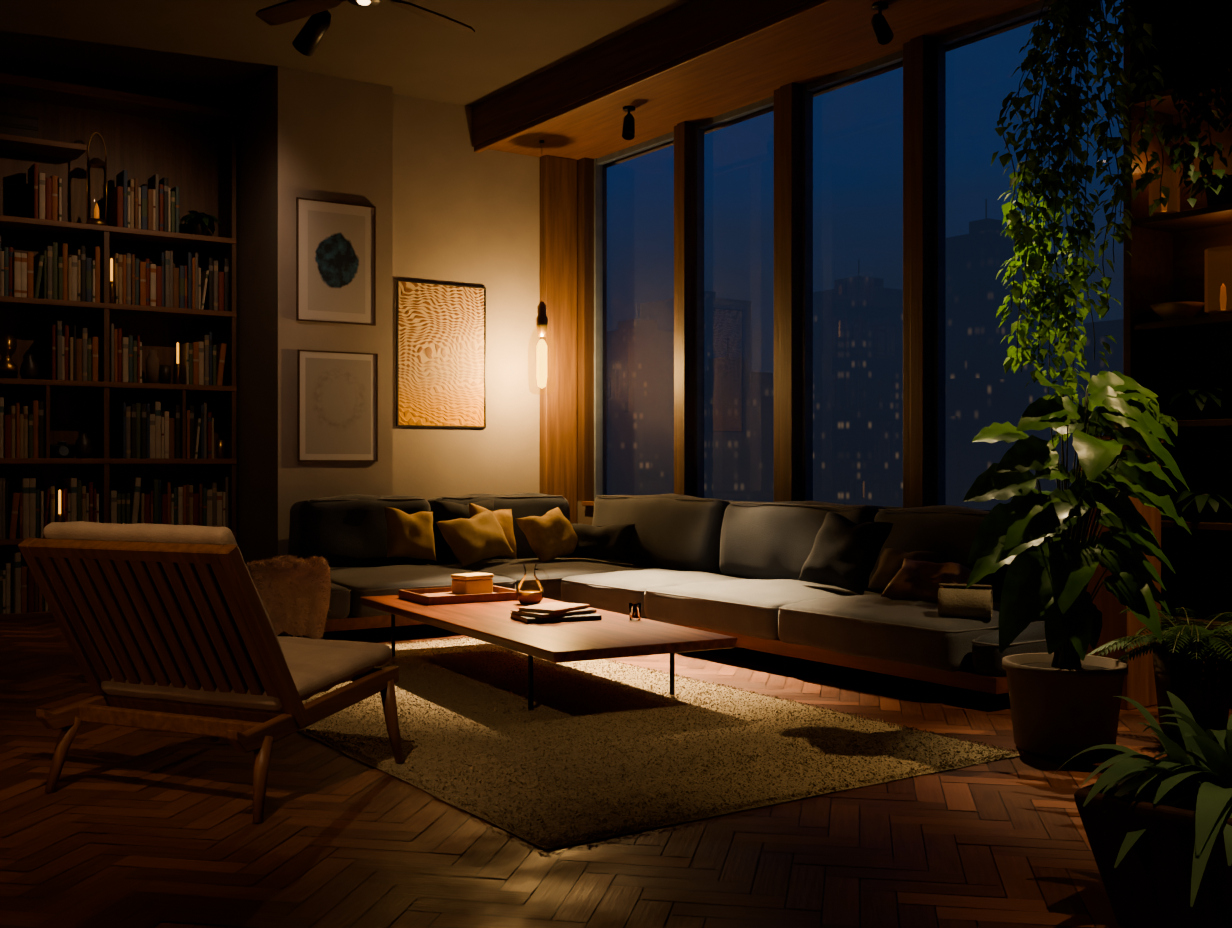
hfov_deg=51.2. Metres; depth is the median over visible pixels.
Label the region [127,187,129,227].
book
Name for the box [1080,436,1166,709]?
pedestal
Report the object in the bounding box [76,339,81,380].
book
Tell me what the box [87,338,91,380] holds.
book
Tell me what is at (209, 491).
book
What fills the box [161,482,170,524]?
book
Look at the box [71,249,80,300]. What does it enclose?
book
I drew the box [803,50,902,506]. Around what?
window
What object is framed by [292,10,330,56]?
spotlight
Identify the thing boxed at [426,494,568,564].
cushion
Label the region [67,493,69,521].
book
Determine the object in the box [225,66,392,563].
wall pillar
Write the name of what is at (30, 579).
book
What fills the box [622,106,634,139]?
spotlight
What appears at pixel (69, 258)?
book
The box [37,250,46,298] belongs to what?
book
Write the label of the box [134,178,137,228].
book
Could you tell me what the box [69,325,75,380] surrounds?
book
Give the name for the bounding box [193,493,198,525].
book
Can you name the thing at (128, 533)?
cushion
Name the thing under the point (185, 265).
book
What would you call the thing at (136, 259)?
book
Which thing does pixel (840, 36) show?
ceiling soffit
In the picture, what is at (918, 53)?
window mullion
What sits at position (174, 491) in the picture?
book
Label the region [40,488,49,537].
book
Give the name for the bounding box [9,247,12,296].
book
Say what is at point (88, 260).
book
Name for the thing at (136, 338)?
book
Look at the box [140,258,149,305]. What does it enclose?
book
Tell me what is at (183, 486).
book
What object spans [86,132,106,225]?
lantern
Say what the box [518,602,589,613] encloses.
book
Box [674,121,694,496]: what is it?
trim
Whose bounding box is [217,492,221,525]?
book
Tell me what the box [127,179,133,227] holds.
book
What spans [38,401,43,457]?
book
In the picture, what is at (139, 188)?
book
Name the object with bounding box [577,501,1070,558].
wall
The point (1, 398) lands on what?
book
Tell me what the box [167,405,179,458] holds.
book
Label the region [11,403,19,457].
book
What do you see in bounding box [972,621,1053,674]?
seat cushion
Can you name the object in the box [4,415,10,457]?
book
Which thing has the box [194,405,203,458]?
book
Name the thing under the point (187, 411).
book
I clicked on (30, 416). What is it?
book
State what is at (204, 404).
book
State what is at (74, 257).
book
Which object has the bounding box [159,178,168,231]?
book
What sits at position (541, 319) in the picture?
socket
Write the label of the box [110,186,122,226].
book
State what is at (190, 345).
book
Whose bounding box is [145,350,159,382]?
vase
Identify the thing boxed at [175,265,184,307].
book
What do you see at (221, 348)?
book
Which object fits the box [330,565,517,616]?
seat cushion
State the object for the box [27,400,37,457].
book
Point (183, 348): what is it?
book
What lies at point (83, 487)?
book
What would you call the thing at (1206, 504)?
potted plant
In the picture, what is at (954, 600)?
rolled blanket
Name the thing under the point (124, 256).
book
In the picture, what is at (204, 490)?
book
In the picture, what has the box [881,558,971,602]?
throw pillow
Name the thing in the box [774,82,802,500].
trim
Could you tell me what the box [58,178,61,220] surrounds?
book
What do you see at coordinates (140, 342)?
book
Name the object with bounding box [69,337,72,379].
book
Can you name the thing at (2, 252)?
book
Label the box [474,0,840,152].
trim
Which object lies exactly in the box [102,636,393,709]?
seat cushion
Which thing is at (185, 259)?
book
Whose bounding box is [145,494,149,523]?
book
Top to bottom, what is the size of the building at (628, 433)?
151.000 m
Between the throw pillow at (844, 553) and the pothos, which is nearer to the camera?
the pothos
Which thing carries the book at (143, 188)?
on the bookcase at (192, 145)
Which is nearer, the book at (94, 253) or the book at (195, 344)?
the book at (94, 253)
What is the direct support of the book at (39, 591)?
on the bookcase at (192, 145)
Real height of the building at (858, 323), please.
193.000 m
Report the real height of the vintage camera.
0.135 m
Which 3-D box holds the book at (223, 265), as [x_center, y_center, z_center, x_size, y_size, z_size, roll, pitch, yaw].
[-3.367,-1.513,10.974,0.039,0.445,0.271,0,0,-34]
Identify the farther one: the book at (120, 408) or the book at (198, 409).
the book at (198, 409)
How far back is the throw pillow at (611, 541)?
10.23 m
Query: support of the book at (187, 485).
on the bookcase at (192, 145)
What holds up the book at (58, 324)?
on the bookcase at (192, 145)
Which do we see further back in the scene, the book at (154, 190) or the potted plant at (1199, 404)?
the book at (154, 190)
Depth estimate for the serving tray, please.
7.84 m
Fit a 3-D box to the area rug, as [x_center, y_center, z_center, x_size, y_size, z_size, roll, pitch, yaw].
[-0.515,1.186,6.452,2.318,0.020,4.435,0,0,-34]
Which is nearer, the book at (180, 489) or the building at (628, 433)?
the book at (180, 489)
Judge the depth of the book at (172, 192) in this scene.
10.61 m
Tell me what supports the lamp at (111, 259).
on the bookcase at (192, 145)
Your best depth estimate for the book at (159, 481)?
10.56 m
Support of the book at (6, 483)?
on the bookcase at (192, 145)
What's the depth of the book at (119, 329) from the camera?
10.38 m
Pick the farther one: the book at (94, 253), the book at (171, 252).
the book at (171, 252)
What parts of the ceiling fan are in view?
blade, blade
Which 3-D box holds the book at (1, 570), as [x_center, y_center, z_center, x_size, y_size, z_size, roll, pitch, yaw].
[-4.803,0.983,9.984,0.033,0.342,0.260,0,0,-34]
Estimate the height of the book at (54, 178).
0.357 m
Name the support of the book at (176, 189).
on the bookcase at (192, 145)
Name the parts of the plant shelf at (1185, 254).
shelf, shelf, shelf, shelf, shelf, shelf, panel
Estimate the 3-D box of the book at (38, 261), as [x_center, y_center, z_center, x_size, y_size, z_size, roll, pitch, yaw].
[-4.574,-1.462,10.136,0.075,0.344,0.260,0,0,-34]
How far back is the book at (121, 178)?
10.41 m
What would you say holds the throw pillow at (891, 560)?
on the sectional sofa
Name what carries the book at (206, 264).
on the bookcase at (192, 145)
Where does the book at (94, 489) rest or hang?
on the bookcase at (192, 145)
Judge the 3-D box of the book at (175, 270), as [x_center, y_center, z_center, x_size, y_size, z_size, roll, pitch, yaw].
[-3.708,-1.458,10.735,0.046,0.335,0.247,0,0,-34]
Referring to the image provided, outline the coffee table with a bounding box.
[360,595,737,709]
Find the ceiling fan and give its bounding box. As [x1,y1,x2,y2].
[256,0,474,31]
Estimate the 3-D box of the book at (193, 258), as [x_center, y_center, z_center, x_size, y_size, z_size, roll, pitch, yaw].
[-3.583,-1.505,10.801,0.026,0.429,0.246,0,0,-34]
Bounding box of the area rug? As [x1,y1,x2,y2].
[299,637,1020,848]
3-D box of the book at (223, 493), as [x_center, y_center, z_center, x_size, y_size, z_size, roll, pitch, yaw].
[-3.381,0.408,10.956,0.020,0.343,0.268,0,0,-34]
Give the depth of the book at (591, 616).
6.85 m
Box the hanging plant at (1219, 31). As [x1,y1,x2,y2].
[1154,0,1231,206]
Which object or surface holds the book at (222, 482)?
on the bookcase at (192, 145)
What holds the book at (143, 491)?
on the bookcase at (192, 145)
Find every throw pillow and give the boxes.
[247,554,331,638]
[384,507,436,560]
[434,499,493,548]
[436,510,513,565]
[469,503,516,558]
[516,507,577,561]
[560,523,635,560]
[798,510,892,595]
[868,548,947,589]
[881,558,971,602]
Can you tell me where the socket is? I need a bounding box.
[536,302,547,336]
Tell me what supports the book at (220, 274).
on the bookcase at (192, 145)
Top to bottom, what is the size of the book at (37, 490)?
0.382 m
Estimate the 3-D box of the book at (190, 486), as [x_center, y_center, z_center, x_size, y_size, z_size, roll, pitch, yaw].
[-3.618,0.377,10.823,0.033,0.404,0.286,0,0,-34]
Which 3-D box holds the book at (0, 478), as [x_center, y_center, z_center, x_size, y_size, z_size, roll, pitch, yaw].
[-4.804,0.344,9.976,0.026,0.470,0.248,0,0,-34]
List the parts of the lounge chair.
leg, rail, backrest, cross rail, leg, leg, rail, cross rail, leg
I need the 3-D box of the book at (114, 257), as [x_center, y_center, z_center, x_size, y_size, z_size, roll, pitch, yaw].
[-4.099,-1.497,10.480,0.020,0.414,0.248,0,0,-34]
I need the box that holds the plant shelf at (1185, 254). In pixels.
[1123,0,1231,696]
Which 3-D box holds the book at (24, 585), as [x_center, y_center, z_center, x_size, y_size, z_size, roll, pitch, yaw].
[-4.675,0.976,10.099,0.047,0.357,0.279,0,0,-34]
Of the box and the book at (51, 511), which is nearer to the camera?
the box
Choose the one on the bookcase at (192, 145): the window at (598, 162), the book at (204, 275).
the book at (204, 275)
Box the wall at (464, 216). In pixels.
[393,93,606,565]
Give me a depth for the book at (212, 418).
10.81 m
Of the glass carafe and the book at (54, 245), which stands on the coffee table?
the glass carafe
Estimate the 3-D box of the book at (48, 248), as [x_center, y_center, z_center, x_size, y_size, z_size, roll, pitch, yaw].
[-4.515,-1.501,10.191,0.039,0.422,0.263,0,0,-34]
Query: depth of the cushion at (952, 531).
7.74 m
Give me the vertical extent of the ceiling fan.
0.464 m
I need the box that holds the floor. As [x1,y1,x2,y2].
[0,617,1231,927]
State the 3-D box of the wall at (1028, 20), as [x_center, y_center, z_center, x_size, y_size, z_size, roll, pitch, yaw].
[2.131,-2.965,8.747,0.120,0.350,8.050,0,0,-34]
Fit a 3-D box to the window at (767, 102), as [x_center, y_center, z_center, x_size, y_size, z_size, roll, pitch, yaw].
[0.974,-1.225,10.094,0.075,3.130,1.060,0,0,-34]
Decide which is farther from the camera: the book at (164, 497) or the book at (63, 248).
the book at (164, 497)
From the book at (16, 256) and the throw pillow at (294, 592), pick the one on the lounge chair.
the throw pillow at (294, 592)
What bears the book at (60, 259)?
on the bookcase at (192, 145)
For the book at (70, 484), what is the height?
0.468 m
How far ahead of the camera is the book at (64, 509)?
10.14 m
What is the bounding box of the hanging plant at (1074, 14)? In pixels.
[991,0,1180,447]
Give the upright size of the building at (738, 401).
163.000 m
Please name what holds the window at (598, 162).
in the wall at (583, 512)
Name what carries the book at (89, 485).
on the bookcase at (192, 145)
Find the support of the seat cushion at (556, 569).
on the sectional sofa
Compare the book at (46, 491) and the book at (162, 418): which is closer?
the book at (46, 491)
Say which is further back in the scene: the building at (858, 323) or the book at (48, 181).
the building at (858, 323)
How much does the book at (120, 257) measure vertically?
0.404 m
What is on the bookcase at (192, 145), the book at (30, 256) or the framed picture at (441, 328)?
the book at (30, 256)
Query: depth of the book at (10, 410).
9.93 m
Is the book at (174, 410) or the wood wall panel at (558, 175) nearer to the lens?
the book at (174, 410)
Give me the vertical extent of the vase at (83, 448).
0.200 m
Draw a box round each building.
[607,303,673,494]
[607,378,649,496]
[640,291,750,371]
[704,337,773,500]
[813,260,902,506]
[946,199,1033,503]
[946,336,1004,509]
[1034,302,1075,491]
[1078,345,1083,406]
[1084,319,1122,435]
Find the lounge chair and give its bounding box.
[18,520,403,822]
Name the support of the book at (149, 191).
on the bookcase at (192, 145)
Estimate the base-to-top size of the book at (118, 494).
0.342 m
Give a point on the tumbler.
(634, 609)
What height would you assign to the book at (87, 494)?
0.348 m
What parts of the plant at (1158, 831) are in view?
planter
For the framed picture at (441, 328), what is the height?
1.240 m
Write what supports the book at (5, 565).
on the bookcase at (192, 145)
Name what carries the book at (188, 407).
on the bookcase at (192, 145)
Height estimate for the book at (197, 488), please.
0.414 m
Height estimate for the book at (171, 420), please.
0.335 m
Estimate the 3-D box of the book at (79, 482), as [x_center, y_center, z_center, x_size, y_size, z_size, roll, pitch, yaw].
[-4.340,0.353,10.318,0.038,0.454,0.270,0,0,-34]
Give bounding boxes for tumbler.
[629,603,640,619]
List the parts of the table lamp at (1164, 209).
bulb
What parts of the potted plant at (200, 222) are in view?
pot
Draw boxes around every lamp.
[57,490,62,521]
[110,258,113,302]
[175,342,180,383]
[536,140,547,336]
[1153,193,1174,215]
[1209,283,1231,315]
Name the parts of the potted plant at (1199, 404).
pot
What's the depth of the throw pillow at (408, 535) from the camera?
10.03 m
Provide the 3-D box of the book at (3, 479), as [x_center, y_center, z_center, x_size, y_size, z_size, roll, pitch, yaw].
[-4.787,0.344,10.000,0.026,0.470,0.248,0,0,-34]
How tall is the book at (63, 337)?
0.348 m
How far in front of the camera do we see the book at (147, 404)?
10.49 m
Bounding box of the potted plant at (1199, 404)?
[1162,387,1231,419]
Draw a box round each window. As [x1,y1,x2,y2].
[594,131,673,497]
[695,96,773,496]
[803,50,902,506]
[934,0,1066,508]
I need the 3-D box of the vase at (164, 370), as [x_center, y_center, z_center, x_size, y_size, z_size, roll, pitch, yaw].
[-3.747,-0.741,10.675,0.100,0.160,0.100,0,0,-34]
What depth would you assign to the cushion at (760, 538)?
8.93 m
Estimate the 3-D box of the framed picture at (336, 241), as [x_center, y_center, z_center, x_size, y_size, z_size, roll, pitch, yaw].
[-2.261,-1.630,10.403,0.670,0.980,0.020,0,0,-34]
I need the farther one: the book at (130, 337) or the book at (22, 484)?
the book at (130, 337)
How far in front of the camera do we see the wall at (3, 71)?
10.71 m
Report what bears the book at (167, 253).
on the bookcase at (192, 145)
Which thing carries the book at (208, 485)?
on the bookcase at (192, 145)
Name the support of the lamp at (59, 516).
on the bookcase at (192, 145)
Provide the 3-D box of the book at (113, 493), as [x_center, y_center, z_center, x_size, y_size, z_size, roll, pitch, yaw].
[-4.116,0.397,10.458,0.047,0.365,0.254,0,0,-34]
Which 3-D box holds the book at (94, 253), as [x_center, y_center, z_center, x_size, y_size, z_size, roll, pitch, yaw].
[-4.224,-1.516,10.399,0.039,0.451,0.281,0,0,-34]
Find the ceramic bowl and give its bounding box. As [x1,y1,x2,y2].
[1150,301,1204,319]
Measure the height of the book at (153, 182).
0.470 m
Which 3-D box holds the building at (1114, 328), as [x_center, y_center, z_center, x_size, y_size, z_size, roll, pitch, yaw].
[172.304,33.200,383.850,47.700,176.000,45.000,0,0,-34]
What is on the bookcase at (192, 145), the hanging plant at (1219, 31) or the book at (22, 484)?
the book at (22, 484)
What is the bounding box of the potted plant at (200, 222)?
[179,210,222,235]
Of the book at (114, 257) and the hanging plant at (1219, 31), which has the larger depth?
the book at (114, 257)
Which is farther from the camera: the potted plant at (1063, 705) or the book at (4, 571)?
the book at (4, 571)
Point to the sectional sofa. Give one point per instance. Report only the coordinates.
(727, 567)
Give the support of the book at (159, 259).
on the bookcase at (192, 145)
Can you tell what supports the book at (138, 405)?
on the bookcase at (192, 145)
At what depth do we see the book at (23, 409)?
9.98 m
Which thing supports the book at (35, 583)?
on the bookcase at (192, 145)
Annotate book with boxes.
[0,235,0,295]
[0,397,3,457]
[0,478,1,538]
[0,561,10,613]
[0,568,5,613]
[0,569,2,613]
[1,247,8,295]
[1,251,3,295]
[2,478,4,538]
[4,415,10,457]
[5,406,15,457]
[5,482,7,538]
[6,555,14,613]
[8,492,19,538]
[8,551,20,612]
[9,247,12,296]
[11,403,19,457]
[13,252,20,296]
[15,492,21,538]
[16,478,28,538]
[20,406,27,457]
[20,414,22,457]
[21,253,26,297]
[21,564,27,612]
[26,252,33,297]
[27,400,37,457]
[27,567,33,611]
[28,163,38,218]
[28,414,32,457]
[29,478,35,537]
[34,255,43,297]
[34,579,37,611]
[36,489,39,537]
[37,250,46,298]
[38,173,44,218]
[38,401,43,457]
[38,586,41,611]
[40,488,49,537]
[40,491,43,537]
[41,246,51,298]
[42,594,44,610]
[43,486,54,522]
[45,178,51,219]
[45,325,55,379]
[48,242,57,299]
[50,175,57,220]
[50,321,61,379]
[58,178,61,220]
[58,243,67,299]
[58,257,62,299]
[58,488,67,521]
[62,325,68,379]
[62,336,64,379]
[63,478,76,521]
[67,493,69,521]
[68,257,71,300]
[69,255,77,300]
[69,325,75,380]
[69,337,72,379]
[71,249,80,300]
[74,246,85,301]
[76,328,87,380]
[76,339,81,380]
[77,480,81,521]
[82,482,92,522]
[82,486,85,521]
[86,257,91,301]
[86,493,88,522]
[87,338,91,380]
[88,246,99,301]
[90,337,97,380]
[92,260,94,301]
[93,488,95,522]
[96,493,98,522]
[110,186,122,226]
[110,253,117,303]
[110,324,113,381]
[110,490,116,522]
[114,329,117,381]
[115,403,125,457]
[116,170,127,227]
[117,328,121,381]
[117,493,120,522]
[118,254,122,303]
[121,493,125,522]
[122,337,128,381]
[123,253,130,304]
[123,255,125,303]
[125,335,132,382]
[126,404,135,457]
[126,406,130,457]
[126,477,141,522]
[126,493,129,522]
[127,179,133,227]
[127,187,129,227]
[131,254,134,304]
[131,403,140,457]
[133,335,139,382]
[133,340,136,382]
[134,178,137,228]
[135,258,138,304]
[138,187,140,228]
[138,493,144,522]
[139,262,145,305]
[140,186,146,229]
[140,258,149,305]
[140,342,141,382]
[141,404,145,457]
[142,490,152,523]
[144,403,149,457]
[145,479,157,523]
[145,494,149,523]
[147,189,152,229]
[148,174,158,230]
[149,402,160,458]
[150,264,155,305]
[150,414,154,457]
[153,189,155,229]
[153,252,164,306]
[156,266,161,306]
[158,479,160,523]
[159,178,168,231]
[159,184,163,230]
[159,417,163,458]
[161,411,168,458]
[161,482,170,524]
[161,494,167,524]
[163,251,169,306]
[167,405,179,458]
[168,188,170,231]
[168,418,174,458]
[170,251,172,306]
[171,187,179,232]
[171,191,174,231]
[171,487,182,524]
[171,488,177,524]
[171,493,173,524]
[173,267,178,307]
[174,485,185,524]
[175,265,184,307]
[177,484,188,525]
[179,343,188,383]
[180,252,191,308]
[185,265,186,307]
[186,405,193,458]
[186,410,189,458]
[189,342,198,384]
[189,344,192,384]
[189,485,192,525]
[190,483,202,525]
[192,253,197,308]
[192,257,194,308]
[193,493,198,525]
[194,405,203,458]
[194,418,200,458]
[195,403,206,458]
[196,335,208,384]
[198,268,200,308]
[198,341,203,384]
[199,257,212,309]
[201,270,208,308]
[201,332,211,384]
[202,487,206,526]
[203,482,216,525]
[207,412,211,458]
[207,489,211,525]
[212,345,216,384]
[212,418,213,458]
[213,261,217,309]
[216,343,226,385]
[217,477,227,526]
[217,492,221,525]
[218,259,228,310]
[218,271,223,310]
[222,492,224,525]
[422,592,467,596]
[510,608,595,617]
[511,613,601,622]
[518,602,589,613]
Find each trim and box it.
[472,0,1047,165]
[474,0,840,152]
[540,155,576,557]
[577,157,603,500]
[582,501,1075,529]
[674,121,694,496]
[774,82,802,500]
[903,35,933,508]
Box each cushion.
[44,520,296,686]
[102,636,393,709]
[288,496,429,567]
[326,583,350,619]
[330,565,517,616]
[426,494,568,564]
[436,557,655,600]
[561,568,745,616]
[589,494,735,574]
[645,578,882,640]
[720,498,882,589]
[777,594,1044,671]
[867,507,1028,600]
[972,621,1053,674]
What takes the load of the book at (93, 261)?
on the bookcase at (192, 145)
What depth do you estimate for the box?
8.00 m
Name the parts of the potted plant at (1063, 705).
pot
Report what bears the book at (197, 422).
on the bookcase at (192, 145)
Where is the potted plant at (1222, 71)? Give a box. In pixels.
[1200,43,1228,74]
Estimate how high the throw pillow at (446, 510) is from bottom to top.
0.391 m
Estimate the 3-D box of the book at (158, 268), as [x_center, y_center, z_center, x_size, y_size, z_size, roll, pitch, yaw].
[-3.820,-1.457,10.647,0.047,0.332,0.268,0,0,-34]
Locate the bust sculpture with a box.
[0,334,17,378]
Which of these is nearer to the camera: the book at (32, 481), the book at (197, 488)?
the book at (32, 481)
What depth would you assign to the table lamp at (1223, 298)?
6.38 m
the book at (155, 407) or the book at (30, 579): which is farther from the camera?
the book at (155, 407)
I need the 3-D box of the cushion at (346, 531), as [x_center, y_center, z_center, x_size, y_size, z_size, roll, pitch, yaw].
[-2.036,0.558,10.286,1.141,0.603,0.364,0,-6,-34]
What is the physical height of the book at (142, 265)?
0.357 m
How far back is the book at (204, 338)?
10.77 m
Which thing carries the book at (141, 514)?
on the bookcase at (192, 145)
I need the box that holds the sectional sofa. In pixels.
[280,494,1053,701]
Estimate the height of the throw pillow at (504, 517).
0.471 m
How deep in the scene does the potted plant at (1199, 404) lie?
6.47 m
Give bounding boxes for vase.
[20,354,38,378]
[74,433,92,457]
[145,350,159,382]
[159,365,170,383]
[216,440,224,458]
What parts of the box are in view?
box lid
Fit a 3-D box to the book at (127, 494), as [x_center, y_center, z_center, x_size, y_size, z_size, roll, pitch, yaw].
[-4.019,0.408,10.507,0.033,0.342,0.260,0,0,-34]
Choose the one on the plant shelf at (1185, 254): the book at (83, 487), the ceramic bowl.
the ceramic bowl
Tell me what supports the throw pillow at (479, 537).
on the sectional sofa
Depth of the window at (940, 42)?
8.39 m
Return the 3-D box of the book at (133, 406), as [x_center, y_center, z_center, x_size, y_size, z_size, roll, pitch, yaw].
[-3.990,-0.268,10.544,0.039,0.445,0.271,0,0,-34]
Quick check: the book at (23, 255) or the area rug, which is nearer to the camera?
the area rug
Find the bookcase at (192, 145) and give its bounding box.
[0,72,236,619]
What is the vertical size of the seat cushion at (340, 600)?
0.290 m
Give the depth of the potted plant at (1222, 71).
6.47 m
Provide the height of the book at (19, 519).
0.360 m
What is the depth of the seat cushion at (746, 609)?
7.97 m
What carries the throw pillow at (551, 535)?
on the sectional sofa
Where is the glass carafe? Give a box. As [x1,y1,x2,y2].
[516,564,546,603]
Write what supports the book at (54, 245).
on the bookcase at (192, 145)
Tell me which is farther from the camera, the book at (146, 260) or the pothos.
the book at (146, 260)
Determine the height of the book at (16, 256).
0.344 m
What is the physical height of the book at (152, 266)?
0.344 m
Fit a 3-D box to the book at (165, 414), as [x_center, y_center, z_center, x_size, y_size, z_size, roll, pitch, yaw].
[-3.773,-0.240,10.693,0.039,0.389,0.269,0,0,-34]
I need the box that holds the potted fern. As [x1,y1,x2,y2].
[1087,607,1231,743]
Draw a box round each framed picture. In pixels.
[296,197,375,325]
[298,349,377,461]
[396,280,485,427]
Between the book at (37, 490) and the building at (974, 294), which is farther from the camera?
the building at (974, 294)
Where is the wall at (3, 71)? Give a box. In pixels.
[0,70,224,106]
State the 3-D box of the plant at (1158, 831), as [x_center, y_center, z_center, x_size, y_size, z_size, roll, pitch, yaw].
[1.683,0.853,3.309,1.053,0.694,0.959,0,0,-34]
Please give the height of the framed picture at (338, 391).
0.890 m
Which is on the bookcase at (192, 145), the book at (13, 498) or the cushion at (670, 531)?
the book at (13, 498)
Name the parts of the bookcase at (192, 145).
shelf, shelf, shelf, shelf, shelf, shelf, shelf, shelf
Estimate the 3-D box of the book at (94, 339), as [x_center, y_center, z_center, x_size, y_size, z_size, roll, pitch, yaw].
[-4.237,-0.839,10.383,0.047,0.357,0.279,0,0,-34]
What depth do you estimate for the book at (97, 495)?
10.29 m
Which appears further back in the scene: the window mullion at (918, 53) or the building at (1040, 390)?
the building at (1040, 390)
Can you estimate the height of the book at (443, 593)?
0.020 m
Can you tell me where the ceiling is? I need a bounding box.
[0,0,690,106]
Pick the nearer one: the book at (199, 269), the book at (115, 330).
the book at (115, 330)
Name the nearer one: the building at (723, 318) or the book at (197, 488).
the book at (197, 488)
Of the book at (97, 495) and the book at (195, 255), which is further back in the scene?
the book at (195, 255)
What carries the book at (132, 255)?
on the bookcase at (192, 145)
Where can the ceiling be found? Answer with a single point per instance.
(210, 51)
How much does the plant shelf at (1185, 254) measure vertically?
3.700 m
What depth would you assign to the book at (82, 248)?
10.23 m
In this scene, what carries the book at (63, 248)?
on the bookcase at (192, 145)
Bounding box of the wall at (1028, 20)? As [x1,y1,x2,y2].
[604,0,1091,167]
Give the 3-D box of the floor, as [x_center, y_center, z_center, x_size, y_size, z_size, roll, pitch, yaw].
[-0.743,1.274,5.304,7.990,0.152,12.840,0,0,-34]
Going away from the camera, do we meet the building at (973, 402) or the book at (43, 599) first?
the book at (43, 599)
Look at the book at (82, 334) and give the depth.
10.23 m
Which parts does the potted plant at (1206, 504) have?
pot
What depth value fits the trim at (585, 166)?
11.73 m
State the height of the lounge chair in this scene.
1.001 m
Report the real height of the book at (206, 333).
0.451 m
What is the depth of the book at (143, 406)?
10.47 m
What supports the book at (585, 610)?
on the book at (591, 616)
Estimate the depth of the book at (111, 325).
10.35 m
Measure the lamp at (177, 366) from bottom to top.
0.348 m
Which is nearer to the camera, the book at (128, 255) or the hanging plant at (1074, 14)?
the hanging plant at (1074, 14)
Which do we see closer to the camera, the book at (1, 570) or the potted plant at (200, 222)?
the book at (1, 570)
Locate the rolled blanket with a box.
[938,583,992,617]
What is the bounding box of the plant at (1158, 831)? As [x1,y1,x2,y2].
[1062,691,1231,927]
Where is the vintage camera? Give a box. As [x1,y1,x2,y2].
[50,441,73,457]
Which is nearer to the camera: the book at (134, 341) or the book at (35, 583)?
the book at (35, 583)
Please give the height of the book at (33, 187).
0.436 m
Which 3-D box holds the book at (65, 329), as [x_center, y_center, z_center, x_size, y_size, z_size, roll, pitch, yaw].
[-4.417,-0.879,10.274,0.033,0.436,0.267,0,0,-34]
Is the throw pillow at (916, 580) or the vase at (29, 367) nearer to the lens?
the throw pillow at (916, 580)
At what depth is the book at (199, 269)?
10.74 m
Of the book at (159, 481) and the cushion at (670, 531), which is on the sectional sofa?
the cushion at (670, 531)
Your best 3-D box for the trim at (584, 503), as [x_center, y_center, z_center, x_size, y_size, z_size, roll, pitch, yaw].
[1.362,0.358,9.457,0.310,0.040,5.490,0,0,-34]
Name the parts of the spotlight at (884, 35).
stem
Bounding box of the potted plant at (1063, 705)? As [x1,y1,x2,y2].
[963,370,1191,759]
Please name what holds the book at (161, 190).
on the bookcase at (192, 145)
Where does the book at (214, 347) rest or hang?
on the bookcase at (192, 145)
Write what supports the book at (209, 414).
on the bookcase at (192, 145)
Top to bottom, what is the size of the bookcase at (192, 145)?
4.300 m
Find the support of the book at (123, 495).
on the bookcase at (192, 145)
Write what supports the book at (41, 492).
on the bookcase at (192, 145)
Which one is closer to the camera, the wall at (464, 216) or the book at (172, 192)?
the book at (172, 192)
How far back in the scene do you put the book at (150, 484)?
10.54 m
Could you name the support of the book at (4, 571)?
on the bookcase at (192, 145)
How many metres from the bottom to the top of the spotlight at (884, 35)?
0.255 m
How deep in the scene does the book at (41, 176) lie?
10.05 m
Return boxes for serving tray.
[399,585,519,604]
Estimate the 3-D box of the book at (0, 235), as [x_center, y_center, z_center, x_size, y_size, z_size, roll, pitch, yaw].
[-4.816,-1.524,9.977,0.039,0.467,0.273,0,0,-34]
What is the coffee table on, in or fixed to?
on the area rug
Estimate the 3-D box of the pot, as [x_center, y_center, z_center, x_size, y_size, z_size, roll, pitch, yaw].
[2.522,0.990,5.619,0.340,0.420,0.340,0,0,-34]
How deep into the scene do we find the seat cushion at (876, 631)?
6.80 m
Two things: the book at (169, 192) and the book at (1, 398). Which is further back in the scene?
the book at (169, 192)
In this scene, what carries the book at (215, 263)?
on the bookcase at (192, 145)
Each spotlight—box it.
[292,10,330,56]
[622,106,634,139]
[871,2,893,44]
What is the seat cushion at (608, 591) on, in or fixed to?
on the sectional sofa
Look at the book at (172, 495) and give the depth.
10.61 m
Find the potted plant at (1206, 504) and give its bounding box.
[1171,487,1231,521]
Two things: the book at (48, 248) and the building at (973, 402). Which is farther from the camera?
the building at (973, 402)
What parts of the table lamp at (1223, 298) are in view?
bulb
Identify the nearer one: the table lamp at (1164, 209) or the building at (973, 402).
the table lamp at (1164, 209)
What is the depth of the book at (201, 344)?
10.76 m
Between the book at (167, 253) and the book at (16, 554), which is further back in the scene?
the book at (167, 253)
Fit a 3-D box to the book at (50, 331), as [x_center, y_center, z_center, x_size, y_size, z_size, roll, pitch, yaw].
[-4.494,-0.879,10.219,0.033,0.436,0.267,0,0,-34]
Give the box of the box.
[451,572,493,593]

